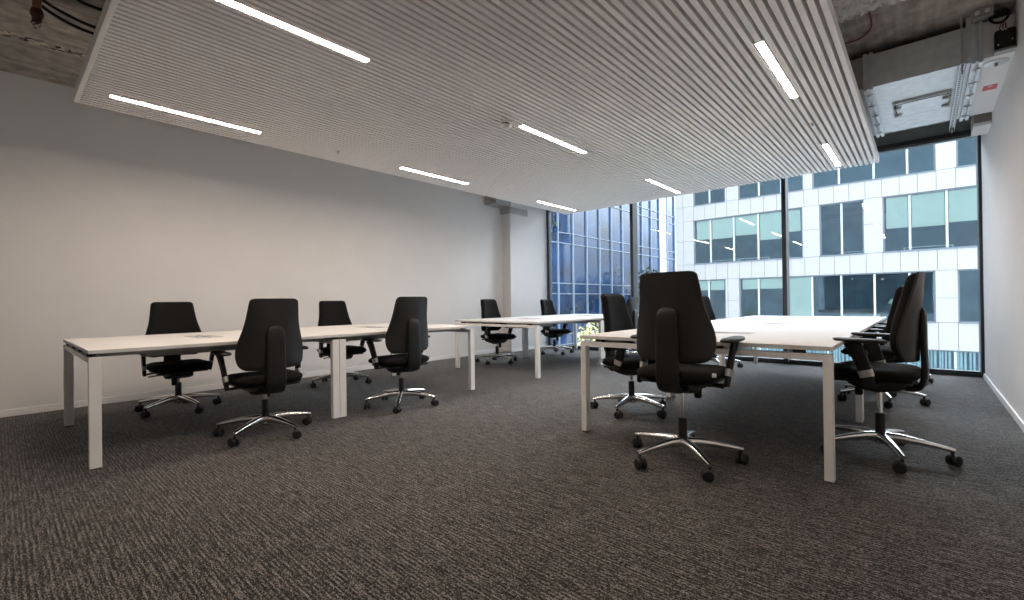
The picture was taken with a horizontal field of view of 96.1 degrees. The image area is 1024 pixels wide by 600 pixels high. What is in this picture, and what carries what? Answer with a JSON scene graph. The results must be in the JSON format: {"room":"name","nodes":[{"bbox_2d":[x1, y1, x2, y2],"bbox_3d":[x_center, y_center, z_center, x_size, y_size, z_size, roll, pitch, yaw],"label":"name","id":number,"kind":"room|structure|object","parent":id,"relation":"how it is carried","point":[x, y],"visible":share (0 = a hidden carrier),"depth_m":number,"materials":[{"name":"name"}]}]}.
{"room":"open-plan office","nodes":[
{"label":"open-plan office","id":0,"kind":"room"},
{"bbox_2d":[0,70,503,409],"bbox_3d":[-3.023,-0.539,6.332,0.200,3.220,11.026,-1,0,42],"label":"wall","id":1,"kind":"structure","parent":0,"point":[106,215],"depth_m":5.34,"materials":[{"name":"paint"}]},
{"bbox_2d":[0,344,547,417],"bbox_3d":[-2.839,1.035,6.186,0.230,0.066,10.636,-1,0,42],"label":"baseboard","id":2,"kind":"structure","parent":1,"relation":"attached to","point":[83,403],"depth_m":5.11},
{"bbox_2d":[485,196,510,207],"bbox_3d":[-0.276,-2.006,9.057,0.305,0.300,0.430,-1,0,42],"label":"duct","id":3,"kind":"object","parent":1,"relation":"attached to","point":[489,201],"visible":0.49,"depth_m":8.95,"materials":[{"name":"metal"}]},
{"bbox_2d":[0,0,1015,136],"bbox_3d":[-0.334,-2.344,4.036,7.315,0.300,11.206,-1,0,42],"label":"ceiling","id":4,"kind":"structure","parent":0,"point":[56,52],"depth_m":3.75,"materials":[{"name":"concrete"}]},
{"bbox_2d":[30,0,43,28],"bbox_3d":[-3.153,-1.976,3.053,0.067,0.370,0.067,-1,0,-14],"label":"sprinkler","id":5,"kind":"object","parent":4,"relation":"hanging from","point":[36,12],"visible":1,"depth_m":3.04,"materials":[{"name":"metal"}]},
{"bbox_2d":[42,5,93,34],"bbox_3d":[-3.086,-2.059,3.441,0.135,0.161,0.859,-1,0,43],"label":"cable","id":6,"kind":"object","parent":4,"relation":"hanging from","point":[43,7],"visible":0.46,"depth_m":3.34,"materials":[{"name":"black plastic"}]},
{"bbox_2d":[42,0,95,28],"bbox_3d":[-3.042,-2.075,3.419,0.840,0.131,0.121,-1,0,-44],"label":"cable","id":7,"kind":"object","parent":4,"relation":"hanging from","point":[43,1],"visible":0.47,"depth_m":3.31,"materials":[{"name":"black plastic"}]},
{"bbox_2d":[76,0,101,11],"bbox_3d":[-2.855,-2.102,3.302,0.758,0.103,0.075,-1,0,-44],"label":"cable","id":8,"kind":"object","parent":4,"relation":"hanging from","point":[79,1],"visible":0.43,"depth_m":3.23,"materials":[{"name":"black plastic"}]},
{"bbox_2d":[73,0,878,213],"bbox_3d":[0.469,-1.871,4.394,4.396,0.665,6.412,-1,0,42],"label":"ceiling panel","id":9,"kind":"object","parent":4,"relation":"hanging from","point":[233,3],"depth_m":3.32,"materials":[{"name":"white metal"}]},
{"bbox_2d":[500,120,511,129],"bbox_3d":[-0.053,-1.503,3.963,0.104,0.063,0.104,-1,0,42],"label":"smoke detector","id":10,"kind":"object","parent":9,"relation":"attached to","point":[505,124],"visible":1,"depth_m":3.93,"materials":[{"name":"white plastic"}]},
{"bbox_2d":[845,11,872,43],"bbox_3d":[2.824,-2.198,3.829,0.279,0.050,0.706,-1,0,0],"label":"cable","id":11,"kind":"object","parent":4,"relation":"hanging from","point":[869,11],"visible":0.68,"depth_m":3.78,"materials":[{"name":"plastic"}]},
{"bbox_2d":[823,0,905,22],"bbox_3d":[2.516,-2.179,2.912,1.170,0.113,1.122,-1,0,42],"label":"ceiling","id":12,"kind":"structure","parent":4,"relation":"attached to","point":[844,9],"depth_m":3.37,"materials":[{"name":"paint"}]},
{"bbox_2d":[949,15,971,132],"bbox_3d":[4.155,-2.021,4.284,0.076,0.465,1.830,-1,0,42],"label":"hanger","id":13,"kind":"object","parent":4,"relation":"hanging from","point":[962,67],"visible":0.98,"depth_m":3.66,"materials":[{"name":"metal"}]},
{"bbox_2d":[843,13,1014,137],"bbox_3d":[3.317,-2.009,4.992,2.750,0.346,1.606,-1,0,42],"label":"air conditioning unit","id":14,"kind":"object","parent":13,"relation":"on","point":[911,85],"visible":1,"depth_m":4.04,"materials":[{"name":"metal"}]},
{"bbox_2d":[993,22,1016,55],"bbox_3d":[3.751,-1.998,3.502,0.117,0.220,0.085,-1,0,42],"label":"damper actuator","id":15,"kind":"object","parent":14,"relation":"attached to","point":[1004,39],"visible":1,"depth_m":3.48,"materials":[{"name":"black plastic"}]},
{"bbox_2d":[971,5,993,23],"bbox_3d":[3.639,-2.214,3.561,0.120,0.069,0.094,-1,0,42],"label":"bracket","id":16,"kind":"object","parent":4,"relation":"attached to","point":[981,14],"visible":1,"depth_m":3.54,"materials":[{"name":"metal"}]},
{"bbox_2d":[988,7,1009,23],"bbox_3d":[3.727,-2.172,3.521,0.116,0.113,0.024,-1,0,42],"label":"cable coil","id":17,"kind":"object","parent":4,"relation":"hanging from","point":[1007,10],"visible":0.95,"depth_m":3.51,"materials":[{"name":"black plastic"}]},
{"bbox_2d":[0,348,1023,599],"bbox_3d":[-0.347,1.151,3.956,7.315,0.250,11.026,-1,0,42],"label":"floor","id":18,"kind":"structure","parent":0,"point":[498,489],"depth_m":2.36,"materials":[{"name":"carpet"}]},
{"bbox_2d":[135,302,221,418],"bbox_3d":[-3.224,0.541,4.472,0.712,1.050,0.691,-1,0,42],"label":"office chair","id":19,"kind":"object","parent":18,"relation":"on","point":[164,317],"visible":0.82,"depth_m":4.44,"materials":[{"name":"black fabric"}]},
{"bbox_2d":[146,302,200,356],"bbox_3d":[-3.350,0.286,4.560,0.134,0.527,0.476,-1,0,42],"label":"backrest","id":20,"kind":"object","parent":19,"relation":"on","point":[164,317],"depth_m":4.55,"materials":[{"name":"black fabric"}]},
{"bbox_2d":[63,330,339,469],"bbox_3d":[-2.663,0.685,3.980,1.613,0.744,1.634,-1,0,42],"label":"desk","id":21,"kind":"object","parent":18,"relation":"on","point":[90,350],"visible":0.77,"depth_m":3.51,"materials":[{"name":"white laminate"}]},
{"bbox_2d":[139,347,235,356],"bbox_3d":[-2.667,0.392,3.981,0.280,0.100,0.840,-1,0,42],"label":"cable tray","id":22,"kind":"object","parent":21,"relation":"on","point":[231,348],"depth_m":3.77,"materials":[{"name":"white metal"}]},
{"bbox_2d":[211,298,311,446],"bbox_3d":[-1.925,0.517,3.619,0.714,1.053,0.696,-1,0,42],"label":"office chair","id":23,"kind":"object","parent":18,"relation":"on","point":[269,342],"visible":1,"depth_m":3.45,"materials":[{"name":"black fabric"}]},
{"bbox_2d":[310,301,371,387],"bbox_3d":[-2.178,0.532,5.761,0.704,1.050,0.693,-1,0,42],"label":"office chair","id":24,"kind":"object","parent":18,"relation":"on","point":[331,313],"visible":0.59,"depth_m":5.76,"materials":[{"name":"black fabric"}]},
{"bbox_2d":[318,301,351,341],"bbox_3d":[-2.255,0.276,5.852,0.134,0.527,0.476,-1,0,42],"label":"backrest","id":25,"kind":"object","parent":24,"relation":"on","point":[331,313],"depth_m":5.84,"materials":[{"name":"black fabric"}]},
{"bbox_2d":[270,323,474,417],"bbox_3d":[-1.572,0.675,5.201,1.613,0.744,1.634,-1,0,42],"label":"desk","id":26,"kind":"object","parent":18,"relation":"on","point":[356,332],"visible":0.54,"depth_m":4.88,"materials":[{"name":"laminate"}]},
{"bbox_2d":[346,336,385,340],"bbox_3d":[-1.576,0.382,5.202,0.280,0.100,0.840,-1,0,42],"label":"cable tray","id":27,"kind":"object","parent":26,"relation":"on","point":[380,337],"depth_m":4.94,"materials":[{"name":"black metal"}]},
{"bbox_2d":[362,297,438,413],"bbox_3d":[-1.118,0.504,4.562,0.693,1.066,0.700,-1,0,42],"label":"office chair","id":28,"kind":"object","parent":18,"relation":"on","point":[407,331],"visible":1,"depth_m":4.37,"materials":[{"name":"black fabric"}]},
{"bbox_2d":[475,299,516,364],"bbox_3d":[-0.237,0.511,7.629,0.690,1.055,0.710,-1,0,42],"label":"office chair","id":29,"kind":"object","parent":18,"relation":"on","point":[489,308],"visible":0.91,"depth_m":7.61,"materials":[{"name":"black fabric"}]},
{"bbox_2d":[481,299,501,330],"bbox_3d":[-0.361,0.253,7.733,0.134,0.527,0.476,-1,0,42],"label":"backrest","id":30,"kind":"object","parent":29,"relation":"on","point":[489,308],"depth_m":7.73,"materials":[{"name":"black fabric"}]},
{"bbox_2d":[455,316,602,378],"bbox_3d":[0.275,0.658,7.105,1.613,0.744,1.634,-1,0,42],"label":"desk","id":31,"kind":"object","parent":18,"relation":"on","point":[523,322],"visible":0.99,"depth_m":6.82,"materials":[{"name":"laminate"}]},
{"bbox_2d":[504,323,552,328],"bbox_3d":[0.271,0.364,7.106,0.280,0.100,0.840,-1,0,42],"label":"cable tray","id":32,"kind":"object","parent":31,"relation":"on","point":[511,323],"depth_m":7.07,"materials":[{"name":"white metal"}]},
{"bbox_2d":[540,299,573,354],"bbox_3d":[0.787,0.507,8.868,0.710,1.045,0.694,-1,0,42],"label":"office chair","id":33,"kind":"object","parent":18,"relation":"on","point":[547,307],"visible":0.73,"depth_m":8.83,"materials":[{"name":"black fabric"}]},
{"bbox_2d":[541,299,556,326],"bbox_3d":[0.705,0.254,8.964,0.134,0.527,0.476,-1,0,42],"label":"cushion","id":34,"kind":"object","parent":33,"relation":"on","point":[547,307],"depth_m":8.96,"materials":[{"name":"black fabric"}]},
{"bbox_2d":[526,314,638,364],"bbox_3d":[1.365,0.648,8.326,1.613,0.744,1.634,-1,0,42],"label":"desk","id":35,"kind":"object","parent":18,"relation":"on","point":[562,315],"visible":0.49,"depth_m":8.25,"materials":[{"name":"laminate"}]},
{"bbox_2d":[615,297,639,353],"bbox_3d":[1.895,0.483,7.862,0.699,1.055,0.703,-1,0,42],"label":"office chair","id":36,"kind":"object","parent":18,"relation":"on","point":[632,302],"visible":0.36,"depth_m":7.66,"materials":[{"name":"black plastic"}]},
{"bbox_2d":[590,294,666,418],"bbox_3d":[1.085,0.472,4.184,0.701,1.068,0.702,-1,0,45],"label":"office chair","id":37,"kind":"object","parent":18,"relation":"on","point":[616,316],"visible":0.81,"depth_m":4.17,"materials":[{"name":"black fabric"}]},
{"bbox_2d":[602,294,634,351],"bbox_3d":[0.980,0.207,4.295,0.134,0.527,0.476,-1,0,45],"label":"cushion","id":38,"kind":"object","parent":37,"relation":"on","point":[616,316],"depth_m":4.27,"materials":[{"name":"black fabric"}]},
{"bbox_2d":[630,271,748,481],"bbox_3d":[1.051,0.417,2.898,0.709,1.168,0.699,-1,0,42],"label":"office chair","id":39,"kind":"object","parent":18,"relation":"on","point":[675,330],"visible":1,"depth_m":2.71,"materials":[{"name":"black fabric"}]},
{"bbox_2d":[696,295,742,367],"bbox_3d":[3.033,0.458,6.888,0.696,1.063,0.715,-1,0,-40],"label":"office chair","id":40,"kind":"object","parent":18,"relation":"on","point":[706,299],"visible":0.17,"depth_m":7.02,"materials":[{"name":"black fabric"}]},
{"bbox_2d":[702,296,715,319],"bbox_3d":[2.929,0.196,6.987,0.476,0.527,0.134,-1,0,-40],"label":"cushion","id":41,"kind":"object","parent":40,"relation":"on","point":[706,299],"depth_m":7.04,"materials":[{"name":"black fabric"}]},
{"bbox_2d":[580,326,862,482],"bbox_3d":[1.677,0.626,3.628,1.613,0.744,1.634,-1,0,42],"label":"desk","id":42,"kind":"object","parent":18,"relation":"on","point":[797,341],"visible":0.77,"depth_m":2.99,"materials":[{"name":"laminate"}]},
{"bbox_2d":[723,346,749,348],"bbox_3d":[1.673,0.332,3.629,0.280,0.100,0.840,-1,0,42],"label":"cable tray","id":43,"kind":"object","parent":42,"relation":"on","point":[723,346],"depth_m":3.50,"materials":[{"name":"black metal"}]},
{"bbox_2d":[673,319,876,420],"bbox_3d":[2.768,0.616,4.849,1.613,0.744,1.634,-1,0,42],"label":"desk","id":44,"kind":"object","parent":18,"relation":"on","point":[838,325],"visible":0.44,"depth_m":4.64,"materials":[{"name":"laminate"}]},
{"bbox_2d":[724,315,885,366],"bbox_3d":[3.858,0.606,6.071,1.613,0.744,1.634,-1,0,42],"label":"desk","id":45,"kind":"object","parent":18,"relation":"on","point":[755,317],"visible":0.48,"depth_m":5.97,"materials":[{"name":"laminate"}]},
{"bbox_2d":[837,286,930,408],"bbox_3d":[3.563,0.423,4.429,0.691,1.105,0.702,-1,0,42],"label":"office chair","id":46,"kind":"object","parent":18,"relation":"on","point":[888,355],"visible":0.35,"depth_m":4.24,"materials":[{"name":"black fabric"}]},
{"bbox_2d":[886,286,901,338],"bbox_3d":[3.637,0.137,4.360,0.134,0.527,0.476,-1,0,42],"label":"cushion","id":47,"kind":"object","parent":46,"relation":"on","point":[896,298],"depth_m":4.22,"materials":[{"name":"black fabric"}]},
{"bbox_2d":[820,272,962,473],"bbox_3d":[2.366,0.410,2.921,0.691,1.148,0.698,-1,0,-45],"label":"office chair","id":48,"kind":"object","parent":18,"relation":"on","point":[908,335],"visible":0.93,"depth_m":2.75,"materials":[{"name":"black fabric"}]},
{"bbox_2d":[889,273,915,361],"bbox_3d":[2.437,0.102,2.834,0.476,0.527,0.134,-1,0,-45],"label":"cushion","id":49,"kind":"object","parent":48,"relation":"on","point":[902,339],"depth_m":2.70,"materials":[{"name":"black fabric"}]},
{"bbox_2d":[875,323,933,383],"bbox_3d":[4.512,0.428,5.459,0.714,1.073,0.696,-1,0,42],"label":"office chair","id":50,"kind":"object","parent":18,"relation":"on","point":[931,380],"visible":0.06,"depth_m":5.28,"materials":[{"name":"black plastic"}]},
{"bbox_2d":[502,202,547,348],"bbox_3d":[0.287,-0.571,9.726,0.218,3.220,1.191,-1,0,42],"label":"column","id":51,"kind":"structure","parent":0,"point":[524,249],"depth_m":9.53,"materials":[{"name":"paint"}]},
{"bbox_2d":[500,207,527,216],"bbox_3d":[0.043,-1.794,9.438,0.261,0.120,0.560,-1,0,42],"label":"box","id":52,"kind":"object","parent":51,"relation":"attached to","point":[507,210],"visible":1,"depth_m":9.29,"materials":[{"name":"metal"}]},
{"bbox_2d":[546,204,632,350],"bbox_3d":[1.546,-0.506,9.415,2.074,2.985,0.200,-1,0,42],"label":"window","id":53,"kind":"structure","parent":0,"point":[548,213],"depth_m":10.08,"materials":[{"name":"black metal"}]},
{"bbox_2d":[552,221,557,232],"bbox_3d":[0.933,-1.590,10.010,0.144,0.257,0.001,-1,0,42],"label":"window sticker","id":54,"kind":"object","parent":53,"relation":"attached to","point":[555,228],"visible":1,"depth_m":10.02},
{"bbox_2d":[568,347,982,376],"bbox_3d":[3.324,0.974,7.907,6.697,0.035,0.100,-1,0,42],"label":"trim","id":55,"kind":"structure","parent":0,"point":[741,359],"depth_m":6.84,"materials":[{"name":"black metal"}]},
{"bbox_2d":[869,117,971,146],"bbox_3d":[3.234,-2.144,8.028,6.915,0.165,0.140,-1,0,42],"label":"wall","id":56,"kind":"structure","parent":0,"point":[943,128],"depth_m":6.03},
{"bbox_2d":[631,178,785,361],"bbox_3d":[3.257,-0.535,7.887,2.513,2.985,0.200,-1,0,42],"label":"window","id":57,"kind":"structure","parent":56,"relation":"in","point":[634,227],"depth_m":8.64,"materials":[{"name":"black metal"}]},
{"bbox_2d":[783,135,984,374],"bbox_3d":[4.981,-0.564,6.348,2.110,2.985,0.200,-1,0,42],"label":"window","id":58,"kind":"structure","parent":56,"relation":"in","point":[978,138],"depth_m":5.73,"materials":[{"name":"black metal"}]},
{"bbox_2d":[877,129,970,150],"bbox_3d":[3.244,-2.035,7.873,6.697,0.055,0.080,-1,0,42],"label":"trim","id":59,"kind":"structure","parent":56,"relation":"attached to","point":[965,132],"depth_m":5.95,"materials":[{"name":"metal"}]},
{"bbox_2d":[981,0,1023,420],"bbox_3d":[2.284,-0.629,1.593,0.200,3.220,11.026,-1,0,42],"label":"wall","id":60,"kind":"structure","parent":0,"point":[1002,148],"depth_m":3.98,"materials":[{"name":"paint"}]},
{"bbox_2d":[971,112,991,136],"bbox_3d":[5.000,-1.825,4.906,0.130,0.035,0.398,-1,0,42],"label":"trim","id":61,"kind":"structure","parent":60,"relation":"attached to","point":[981,128],"depth_m":4.85,"materials":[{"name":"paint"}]},
{"bbox_2d":[983,373,1023,431],"bbox_3d":[2.232,0.952,1.666,0.014,0.062,10.646,-1,0,42],"label":"baseboard","id":62,"kind":"structure","parent":60,"relation":"attached to","point":[1016,417],"depth_m":4.08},
{"label":"outside","id":63,"kind":"structure","parent":0,"visible":0},
{"bbox_3d":[20.633,6.325,38.005,100.000,0.300,65.894,-1,0,42],"label":"ground","id":64,"kind":"structure","parent":63,"visible":0},
{"bbox_2d":[577,323,597,346],"bbox_3d":[3.379,3.494,18.493,1.916,5.678,1.372,-1,0,-3],"label":"tree","id":65,"kind":"object","parent":64,"relation":"on","point":[589,325],"visible":0.04,"depth_m":18.48,"materials":[{"name":"green plant"}]},
{"bbox_2d":[546,197,675,344],"bbox_3d":[5.486,-3.847,42.179,12.100,20.522,42.282,-1,0,42],"label":"glass building","id":66,"kind":"structure","parent":64,"relation":"on","point":[591,248],"depth_m":34.59,"materials":[{"name":"glass"}]},
{"bbox_2d":[638,267,662,307],"bbox_3d":[11.215,1.779,35.172,3.874,9.027,5.181,-1,0,-18],"label":"tree","id":67,"kind":"object","parent":64,"relation":"on","point":[647,268],"visible":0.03,"depth_m":35.80,"materials":[{"name":"green plant"}]},
{"bbox_2d":[675,137,979,370],"bbox_3d":[18.916,-1.601,25.307,16.450,15.500,9.030,-1,0,42],"label":"office building","id":68,"kind":"structure","parent":64,"relation":"on","point":[923,195],"depth_m":23.89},
{"bbox_2d":[697,220,709,239],"bbox_3d":[11.054,-4.018,26.575,0.745,1.067,0.010,-1,0,42],"label":"blind","id":69,"kind":"object","parent":68,"relation":"hanging from","point":[703,227],"depth_m":26.57,"materials":[{"name":"teal fabric"}]},
{"bbox_2d":[699,281,707,289],"bbox_3d":[11.008,-0.822,26.642,0.725,0.538,0.010,-1,0,42],"label":"blind","id":70,"kind":"object","parent":68,"relation":"hanging from","point":[703,284],"depth_m":26.57,"materials":[{"name":"teal fabric"}]},
{"bbox_2d":[711,280,724,289],"bbox_3d":[11.645,-0.832,26.073,0.745,0.538,0.010,-1,0,42],"label":"blind","id":71,"kind":"object","parent":68,"relation":"hanging from","point":[715,285],"depth_m":26.07,"materials":[{"name":"teal fabric"}]},
{"bbox_2d":[712,218,732,238],"bbox_3d":[11.840,-4.015,25.874,1.120,1.099,0.010,-1,0,42],"label":"blind","id":72,"kind":"object","parent":68,"relation":"hanging from","point":[721,227],"depth_m":25.87,"materials":[{"name":"teal fabric"}]},
{"bbox_2d":[712,259,738,261],"bbox_3d":[12.569,-1.970,27.103,1.400,0.740,0.700,-1,0,42],"label":"desk","id":73,"kind":"object","parent":68,"relation":"in","point":[730,259],"visible":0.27,"depth_m":26.89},
{"bbox_2d":[735,215,756,235],"bbox_3d":[12.757,-4.063,25.055,1.100,1.035,0.010,-1,0,42],"label":"blind","id":74,"kind":"object","parent":68,"relation":"hanging from","point":[745,224],"depth_m":25.04,"materials":[{"name":"teal fabric"}]},
{"bbox_2d":[742,279,757,288],"bbox_3d":[12.910,-0.854,24.944,0.765,0.538,0.010,-1,0,42],"label":"blind","id":75,"kind":"object","parent":68,"relation":"hanging from","point":[747,283],"depth_m":24.93,"materials":[{"name":"teal fabric"}]},
{"bbox_2d":[739,257,772,260],"bbox_3d":[13.666,-1.989,25.855,1.600,0.740,0.700,-1,0,42],"label":"desk","id":76,"kind":"object","parent":68,"relation":"in","point":[741,259],"visible":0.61,"depth_m":25.75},
{"bbox_2d":[760,212,781,239],"bbox_3d":[13.665,-3.897,24.245,1.090,1.397,0.010,-1,0,42],"label":"blind","id":77,"kind":"object","parent":68,"relation":"hanging from","point":[770,223],"depth_m":24.27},
{"bbox_2d":[760,278,781,288],"bbox_3d":[13.680,-0.866,24.257,1.060,0.538,0.010,-1,0,42],"label":"blind","id":78,"kind":"object","parent":68,"relation":"hanging from","point":[765,283],"depth_m":24.28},
{"bbox_2d":[762,348,782,358],"bbox_3d":[13.892,3.322,24.209,1.295,2.080,0.020,-1,0,42],"label":"curtain","id":79,"kind":"object","parent":68,"relation":"hanging from","point":[773,349],"depth_m":24.27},
{"bbox_2d":[789,209,800,231],"bbox_3d":[14.403,-4.058,23.584,0.655,1.099,0.010,-1,0,42],"label":"blind","id":80,"kind":"object","parent":68,"relation":"hanging from","point":[794,214],"depth_m":23.53,"materials":[{"name":"teal fabric"}]},
{"bbox_2d":[790,277,811,315],"bbox_3d":[14.593,-0.053,23.448,1.120,2.195,0.010,-1,0,42],"label":"blind","id":81,"kind":"object","parent":68,"relation":"hanging from","point":[800,287],"depth_m":23.38,"materials":[{"name":"teal fabric"}]},
{"bbox_2d":[798,350,825,360],"bbox_3d":[15.023,3.303,23.199,1.329,2.080,0.020,-1,0,42],"label":"curtain","id":82,"kind":"object","parent":68,"relation":"hanging from","point":[809,351],"depth_m":23.06,"materials":[{"name":"blue fabric"}]},
{"bbox_2d":[830,347,852,361],"bbox_3d":[16.167,3.284,22.177,1.397,2.080,0.020,-1,0,42],"label":"curtain","id":83,"kind":"object","parent":68,"relation":"hanging from","point":[839,347],"depth_m":22.37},
{"bbox_2d":[843,251,862,253],"bbox_3d":[17.297,-2.049,23.015,1.200,0.740,0.700,-1,0,42],"label":"desk","id":84,"kind":"object","parent":68,"relation":"in","point":[852,251],"visible":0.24,"depth_m":23.02,"materials":[{"name":"grey"}]},
{"bbox_2d":[843,314,880,316],"bbox_3d":[17.347,1.101,22.862,1.500,0.740,0.700,-1,0,42],"label":"desk","id":85,"kind":"object","parent":68,"relation":"in","point":[843,314],"visible":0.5,"depth_m":22.81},
{"bbox_2d":[886,196,907,228],"bbox_3d":[17.452,-3.960,20.863,0.755,1.397,0.010,-1,0,42],"label":"blind","id":86,"kind":"object","parent":68,"relation":"hanging from","point":[897,207],"depth_m":20.85,"materials":[{"name":"teal fabric"}]},
{"bbox_2d":[911,191,944,227],"bbox_3d":[18.227,-3.953,20.172,1.080,1.439,0.010,-1,0,42],"label":"blind","id":87,"kind":"object","parent":68,"relation":"hanging from","point":[928,209],"depth_m":20.15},
{"bbox_2d":[903,244,953,249],"bbox_3d":[19.037,-2.079,21.060,1.700,0.740,0.700,-1,0,42],"label":"desk","id":88,"kind":"object","parent":68,"relation":"in","point":[951,245],"visible":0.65,"depth_m":20.91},
{"bbox_2d":[910,351,950,368],"bbox_3d":[18.377,3.247,20.204,1.323,2.080,0.020,-1,0,42],"label":"curtain","id":89,"kind":"object","parent":68,"relation":"hanging from","point":[949,353],"depth_m":20.00,"materials":[{"name":"blue fabric"}]},
{"bbox_2d":[948,187,976,221],"bbox_3d":[19.117,-4.009,19.377,1.070,1.355,0.010,-1,0,42],"label":"blind","id":90,"kind":"object","parent":68,"relation":"hanging from","point":[962,203],"depth_m":19.44,"materials":[{"name":"teal fabric"}]},
{"bbox_2d":[957,352,979,370],"bbox_3d":[19.506,3.228,19.196,1.348,2.080,0.020,-1,0,42],"label":"curtain","id":91,"kind":"object","parent":68,"relation":"hanging from","point":[959,367],"depth_m":19.46,"materials":[{"name":"blue fabric"}]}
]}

